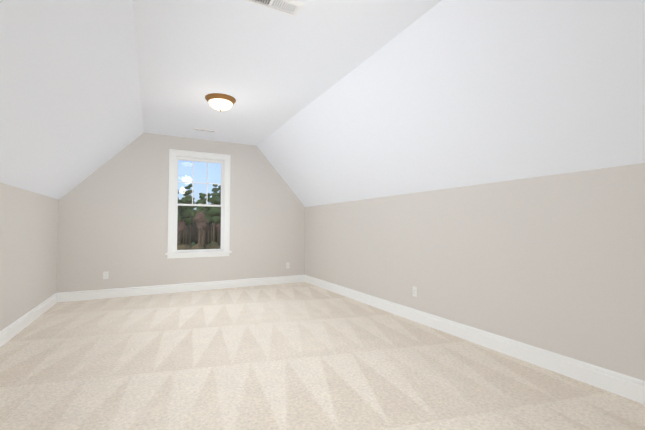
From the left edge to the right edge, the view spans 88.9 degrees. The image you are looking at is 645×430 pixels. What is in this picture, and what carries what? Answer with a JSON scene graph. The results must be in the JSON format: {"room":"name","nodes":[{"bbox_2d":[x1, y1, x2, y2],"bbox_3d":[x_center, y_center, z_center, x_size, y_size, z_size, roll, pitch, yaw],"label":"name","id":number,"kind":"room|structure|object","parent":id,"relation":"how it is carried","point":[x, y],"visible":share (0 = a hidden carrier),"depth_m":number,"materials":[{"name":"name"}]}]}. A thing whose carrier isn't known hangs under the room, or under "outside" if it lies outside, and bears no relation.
{"room":"empty attic room","nodes":[
{"label":"empty attic room","id":0,"kind":"room"},
{"bbox_2d":[0,183,58,330],"bbox_3d":[-2.307,0.468,1.599,0.140,1.630,7.526,1,-2,-27],"label":"wall","id":1,"kind":"structure","parent":0,"point":[28,245],"depth_m":3.63,"materials":[{"name":"beige paint"}]},
{"bbox_2d":[0,293,59,346],"bbox_3d":[-2.238,1.094,1.612,0.016,0.140,7.246,1,-2,-27],"label":"baseboard","id":2,"kind":"structure","parent":1,"relation":"attached to","point":[14,328],"depth_m":3.65,"materials":[{"name":"white wood"}]},
{"bbox_2d":[0,0,143,199],"bbox_3d":[-1.800,-0.952,1.914,1.177,1.231,7.526,1,-2,-27],"label":"ceiling","id":3,"kind":"structure","parent":0,"point":[71,116],"depth_m":2.59,"materials":[{"name":"white paint"}]},
{"bbox_2d":[56,133,304,292],"bbox_3d":[-2.165,-0.026,5.851,4.277,2.928,0.140,1,-2,-27],"label":"wall","id":4,"kind":"structure","parent":0,"point":[113,216],"depth_m":5.47,"materials":[{"name":"beige paint"}]},
{"bbox_2d":[103,271,108,278],"bbox_3d":[-3.367,0.936,5.110,0.070,0.114,0.008,1,-2,-27],"label":"outlet","id":5,"kind":"object","parent":4,"relation":"attached to","point":[105,275],"visible":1,"depth_m":5.11,"materials":[{"name":"white plastic"}]},
{"bbox_2d":[60,275,303,301],"bbox_3d":[-2.132,1.244,5.734,3.930,0.140,0.016,1,-2,-27],"label":"baseboard","id":6,"kind":"structure","parent":4,"relation":"attached to","point":[185,287],"depth_m":5.52,"materials":[{"name":"white wood"}]},
{"bbox_2d":[165,149,231,258],"bbox_3d":[-2.172,-0.184,5.829,1.080,1.849,0.202,1,-2,-27],"label":"window","id":7,"kind":"structure","parent":4,"relation":"in","point":[223,160],"depth_m":5.79,"materials":[{"name":"white wood"}]},
{"bbox_2d":[132,0,441,145],"bbox_3d":[-0.439,-1.518,2.638,2.086,0.120,7.526,1,-2,-27],"label":"ceiling","id":8,"kind":"structure","parent":0,"point":[270,71],"depth_m":2.98,"materials":[{"name":"white paint"}]},
{"bbox_2d":[193,128,217,132],"bbox_3d":[-1.880,-1.352,5.285,0.370,0.019,0.140,1,-2,-27],"label":"ceiling vent","id":9,"kind":"object","parent":8,"relation":"in","point":[205,130],"visible":1,"depth_m":5.27,"materials":[{"name":"white metal"}]},
{"bbox_2d":[205,93,235,111],"bbox_3d":[-1.237,-1.330,3.995,0.360,0.158,0.360,1,-2,-27],"label":"ceiling light","id":10,"kind":"object","parent":8,"relation":"attached to","point":[220,102],"visible":1,"depth_m":3.90,"materials":[{"name":"white glass"}]},
{"bbox_2d":[244,0,304,16],"bbox_3d":[-0.350,-1.462,2.261,0.430,0.019,0.160,1,-2,-27],"label":"ceiling vent","id":11,"kind":"object","parent":8,"relation":"in","point":[289,6],"visible":0.98,"depth_m":2.29,"materials":[{"name":"white metal"}]},
{"bbox_2d":[0,282,644,429],"bbox_3d":[-0.470,1.257,2.521,4.277,0.120,7.526,1,-2,-27],"label":"floor","id":12,"kind":"structure","parent":0,"point":[297,356],"depth_m":2.48,"materials":[{"name":"carpet"}]},
{"bbox_2d":[256,0,644,206],"bbox_3d":[0.892,-0.900,3.304,1.111,1.228,7.526,1,-2,-27],"label":"ceiling","id":13,"kind":"structure","parent":0,"point":[444,94],"depth_m":2.53,"materials":[{"name":"white paint"}]},
{"bbox_2d":[305,163,644,380],"bbox_3d":[1.368,0.537,3.497,0.140,1.630,7.526,1,-2,-27],"label":"wall","id":14,"kind":"structure","parent":0,"point":[555,263],"depth_m":2.80,"materials":[{"name":"beige paint"}]},
{"bbox_2d":[413,286,416,296],"bbox_3d":[1.085,0.901,3.871,0.008,0.114,0.070,1,-2,-27],"label":"outlet","id":15,"kind":"object","parent":14,"relation":"attached to","point":[415,291],"visible":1,"depth_m":3.86,"materials":[{"name":"white plastic"}]},
{"bbox_2d":[304,275,644,403],"bbox_3d":[1.299,1.161,3.439,0.016,0.140,7.246,1,-2,-27],"label":"baseboard","id":16,"kind":"structure","parent":14,"relation":"attached to","point":[626,386],"depth_m":2.77,"materials":[{"name":"white wood"}]},
{"label":"clay piece","id":17,"kind":"object","parent":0,"visible":0},
{"bbox_2d":[177,184,220,249],"bbox_3d":[-32.816,1.774,152.254,112.564,29.418,69.114,1,-2,-27],"label":"trees","id":18,"kind":"object","parent":17,"relation":"on","point":[205,236],"depth_m":124.82,"materials":[{"name":"green plant"}]}
]}

